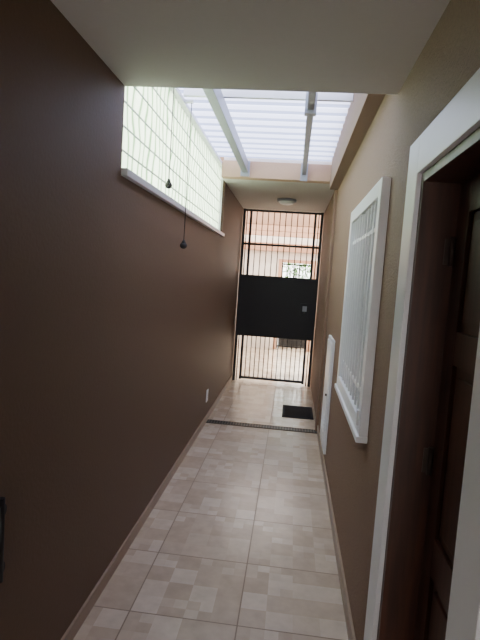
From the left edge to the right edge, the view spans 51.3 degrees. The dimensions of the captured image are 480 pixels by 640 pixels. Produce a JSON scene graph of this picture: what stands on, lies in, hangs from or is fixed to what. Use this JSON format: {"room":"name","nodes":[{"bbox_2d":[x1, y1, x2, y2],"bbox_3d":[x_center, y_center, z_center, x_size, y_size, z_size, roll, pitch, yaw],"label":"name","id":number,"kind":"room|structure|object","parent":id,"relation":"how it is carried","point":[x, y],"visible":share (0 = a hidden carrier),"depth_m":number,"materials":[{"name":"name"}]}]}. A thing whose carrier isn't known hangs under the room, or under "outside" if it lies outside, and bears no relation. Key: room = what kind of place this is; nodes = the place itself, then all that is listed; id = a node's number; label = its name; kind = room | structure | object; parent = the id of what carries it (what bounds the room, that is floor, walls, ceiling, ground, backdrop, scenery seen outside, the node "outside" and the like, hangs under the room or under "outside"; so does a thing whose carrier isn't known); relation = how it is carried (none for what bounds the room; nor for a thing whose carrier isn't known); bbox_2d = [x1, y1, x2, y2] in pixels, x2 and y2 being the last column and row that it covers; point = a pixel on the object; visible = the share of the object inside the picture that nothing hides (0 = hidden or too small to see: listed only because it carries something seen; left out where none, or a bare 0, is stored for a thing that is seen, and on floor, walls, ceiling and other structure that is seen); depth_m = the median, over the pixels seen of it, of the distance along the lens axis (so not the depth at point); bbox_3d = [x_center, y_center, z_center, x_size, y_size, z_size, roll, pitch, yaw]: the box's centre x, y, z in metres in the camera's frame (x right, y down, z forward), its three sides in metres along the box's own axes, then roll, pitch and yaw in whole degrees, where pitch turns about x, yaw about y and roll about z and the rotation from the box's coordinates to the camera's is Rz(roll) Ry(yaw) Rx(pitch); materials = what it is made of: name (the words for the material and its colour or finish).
{"room":"entrance hallway","nodes":[
{"label":"entrance hallway","id":0,"kind":"room"},
{"bbox_2d":[0,0,243,639],"bbox_3d":[-0.632,-0.173,2.929,0.200,2.950,10.100,4,5,6],"label":"wall","id":1,"kind":"structure","parent":0,"point":[115,335],"depth_m":2.00,"materials":[{"name":"brown paint"}]},
{"bbox_2d":[0,497,6,582],"bbox_3d":[-0.721,0.656,1.491,0.036,0.260,0.044,4,5,6],"label":"handle","id":2,"kind":"object","parent":1,"relation":"attached to","point":[3,507],"visible":1,"depth_m":1.48,"materials":[{"name":"black metal"}]},
{"bbox_2d":[61,376,231,639],"bbox_3d":[-0.643,1.278,2.869,0.012,0.075,9.750,4,5,6],"label":"baseboard","id":3,"kind":"structure","parent":1,"relation":"attached to","point":[79,619],"depth_m":2.84,"materials":[{"name":"tile"}]},
{"bbox_2d":[121,86,224,236],"bbox_3d":[-0.398,-1.183,3.942,0.150,0.755,3.322,4,5,6],"label":"window","id":4,"kind":"structure","parent":1,"relation":"in","point":[147,121],"depth_m":3.30,"materials":[{"name":"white glass"}]},
{"bbox_2d":[165,88,173,188],"bbox_3d":[-0.418,-1.133,2.981,0.066,0.688,0.044,4,5,6],"label":"blind pull cord","id":5,"kind":"object","parent":4,"relation":"attached to","point":[168,185],"visible":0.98,"depth_m":2.99,"materials":[{"name":"plastic"}]},
{"bbox_2d":[180,100,193,248],"bbox_3d":[-0.375,-1.009,3.490,0.070,1.016,0.052,4,5,6],"label":"blind pull cord","id":6,"kind":"object","parent":4,"relation":"attached to","point":[183,245],"visible":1,"depth_m":3.49,"materials":[{"name":"plastic"}]},
{"bbox_2d":[73,344,348,639],"bbox_3d":[0.351,1.169,5.907,3.500,0.100,16.400,4,5,6],"label":"floor","id":7,"kind":"structure","parent":0,"point":[238,544],"depth_m":3.04,"materials":[{"name":"tile"}]},
{"bbox_2d":[206,419,316,433],"bbox_3d":[0.235,1.151,5.409,1.206,0.007,0.110,4,5,6],"label":"floor drain grate","id":8,"kind":"object","parent":7,"relation":"on","point":[208,420],"visible":0.98,"depth_m":5.41,"materials":[{"name":"metal"}]},
{"bbox_2d":[232,208,323,386],"bbox_3d":[0.557,-0.328,7.541,1.195,2.620,0.120,4,5,6],"label":"iron gate","id":9,"kind":"object","parent":7,"relation":"on","point":[270,306],"visible":1,"depth_m":7.56,"materials":[{"name":"metal"}]},
{"bbox_2d":[279,263,309,348],"bbox_3d":[1.288,-0.368,11.940,0.778,2.037,0.570,4,5,6],"label":"potted shrub","id":10,"kind":"object","parent":7,"relation":"on","point":[284,266],"visible":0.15,"depth_m":11.86,"materials":[{"name":"green plant"}]},
{"bbox_2d":[282,405,313,419],"bbox_3d":[0.702,1.118,6.098,0.370,0.016,0.540,4,5,6],"label":"doormat","id":11,"kind":"object","parent":7,"relation":"on","point":[290,411],"visible":1,"depth_m":6.04,"materials":[{"name":"rubber"}]},
{"bbox_2d":[51,0,449,94],"bbox_3d":[-0.142,-1.104,-0.023,1.219,0.520,4.500,4,5,6],"label":"ceiling","id":12,"kind":"structure","parent":0,"point":[328,46],"depth_m":1.76,"materials":[{"name":"white paint"}]},
{"bbox_2d":[183,88,353,101],"bbox_3d":[0.180,-1.496,3.327,1.128,0.048,0.030,4,5,6],"label":"skylight purlin","id":13,"kind":"object","parent":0,"point":[188,92],"depth_m":3.31,"materials":[{"name":"white metal"}]},
{"bbox_2d":[237,235,318,351],"bbox_3d":[1.049,-0.699,11.434,2.700,2.750,0.200,4,5,6],"label":"wall","id":14,"kind":"structure","parent":0,"point":[258,237],"depth_m":11.33,"materials":[{"name":"paint"}]},
{"bbox_2d":[244,241,317,351],"bbox_3d":[1.023,-0.515,11.320,2.700,2.400,0.060,4,5,6],"label":"trim","id":15,"kind":"structure","parent":14,"relation":"attached to","point":[257,247],"depth_m":11.22,"materials":[{"name":"pink paint"}]},
{"bbox_2d":[276,263,310,348],"bbox_3d":[1.254,-0.304,11.570,0.700,1.970,0.030,4,5,6],"label":"gate","id":16,"kind":"object","parent":14,"relation":"attached to","point":[293,346],"visible":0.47,"depth_m":11.53,"materials":[{"name":"black metal"}]},
{"bbox_2d":[223,157,333,212],"bbox_3d":[0.562,-1.727,6.521,1.219,0.320,2.480,4,5,6],"label":"ceiling","id":17,"kind":"structure","parent":0,"point":[251,194],"depth_m":6.01,"materials":[{"name":"white paint"}]},
{"bbox_2d":[179,88,349,161],"bbox_3d":[0.148,-1.570,3.702,1.281,0.025,3.220,4,5,6],"label":"skylight roof sheet","id":18,"kind":"object","parent":17,"relation":"attached to","point":[266,129],"visible":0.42,"depth_m":4.11,"materials":[{"name":"white plastic"}]},
{"bbox_2d":[221,160,331,183],"bbox_3d":[0.420,-1.550,5.239,1.219,0.170,0.120,4,5,6],"label":"ceiling beam","id":19,"kind":"structure","parent":17,"relation":"attached to","point":[263,171],"depth_m":5.19,"materials":[{"name":"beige paint"}]},
{"bbox_2d":[203,89,249,176],"bbox_3d":[-0.101,-1.459,3.728,0.095,0.160,2.996,4,5,6],"label":"rafter","id":20,"kind":"object","parent":19,"relation":"attached to","point":[215,97],"depth_m":3.71,"materials":[{"name":"white metal"}]},
{"bbox_2d":[300,92,317,180],"bbox_3d":[0.503,-1.402,3.668,0.075,0.180,2.996,4,5,6],"label":"rafter","id":21,"kind":"object","parent":19,"relation":"attached to","point":[311,97],"depth_m":3.49,"materials":[{"name":"white metal"}]},
{"bbox_2d":[277,198,296,204],"bbox_3d":[0.605,-1.529,6.472,0.250,0.084,0.250,4,5,6],"label":"ceiling lamp","id":22,"kind":"object","parent":17,"relation":"attached to","point":[284,201],"visible":1,"depth_m":6.39,"materials":[{"name":"glass"}]},
{"bbox_2d":[310,0,479,639],"bbox_3d":[0.775,-0.064,2.788,0.200,2.950,10.100,4,5,6],"label":"wall","id":23,"kind":"structure","parent":0,"point":[450,56],"depth_m":2.17,"materials":[{"name":"beige paint"}]},
{"bbox_2d":[315,190,337,430],"bbox_3d":[0.921,-0.116,5.340,0.027,2.630,0.160,4,5,6],"label":"pilaster","id":24,"kind":"object","parent":23,"relation":"attached to","point":[335,191],"visible":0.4,"depth_m":5.28,"materials":[{"name":"beige paint"}]},
{"bbox_2d":[320,335,334,453],"bbox_3d":[0.763,0.637,4.429,0.044,0.970,0.480,4,5,6],"label":"electrical panel","id":25,"kind":"object","parent":23,"relation":"attached to","point":[331,342],"visible":1,"depth_m":4.24,"materials":[{"name":"white metal"}]},
{"bbox_2d":[317,425,355,639],"bbox_3d":[0.436,1.459,1.634,0.012,0.075,7.500,4,5,6],"label":"baseboard","id":26,"kind":"structure","parent":23,"relation":"attached to","point":[350,627],"depth_m":2.86,"materials":[{"name":"tile"}]},
{"bbox_2d":[330,93,385,189],"bbox_3d":[0.819,-1.408,3.634,0.087,0.380,3.000,4,5,6],"label":"soffit","id":27,"kind":"structure","parent":23,"relation":"attached to","point":[363,109],"depth_m":3.35,"materials":[{"name":"paint"}]},
{"bbox_2d":[334,177,390,443],"bbox_3d":[0.686,-0.075,2.781,0.127,1.180,1.180,4,5,6],"label":"window","id":28,"kind":"structure","parent":23,"relation":"in","point":[368,223],"depth_m":2.53,"materials":[{"name":"white metal"}]},
{"bbox_2d":[364,68,479,639],"bbox_3d":[0.473,0.480,1.330,0.026,2.080,0.940,4,5,6],"label":"trim","id":29,"kind":"structure","parent":23,"relation":"attached to","point":[460,117],"depth_m":1.36,"materials":[{"name":"white paint"}]},
{"bbox_2d":[377,127,479,639],"bbox_3d":[0.572,0.547,1.325,0.200,1.960,0.660,4,5,6],"label":"door","id":30,"kind":"structure","parent":23,"relation":"in","point":[443,324],"depth_m":1.56,"materials":[{"name":"red wood"}]},
{"bbox_3d":[2.119,-0.587,10.698,0.813,2.800,6.250,4,5,6],"label":"wall","id":31,"kind":"structure","parent":0,"visible":0},
{"bbox_2d":[245,230,318,238],"bbox_3d":[1.054,-1.882,10.582,2.700,0.250,0.100,4,5,6],"label":"pergola beam","id":32,"kind":"structure","parent":31,"relation":"attached to","point":[264,233],"depth_m":10.56,"materials":[{"name":"pink paint"}]},
{"bbox_2d":[245,224,319,233],"bbox_3d":[0.938,-1.795,9.492,2.700,0.250,0.100,4,5,6],"label":"pergola beam","id":33,"kind":"structure","parent":31,"relation":"attached to","point":[270,227],"depth_m":9.46,"materials":[{"name":"pink paint"}]},
{"bbox_2d":[246,211,320,227],"bbox_3d":[0.822,-1.708,8.401,2.700,0.250,0.100,4,5,6],"label":"pergola beam","id":34,"kind":"structure","parent":31,"relation":"attached to","point":[265,214],"depth_m":8.36,"materials":[{"name":"pink paint"}]}
]}

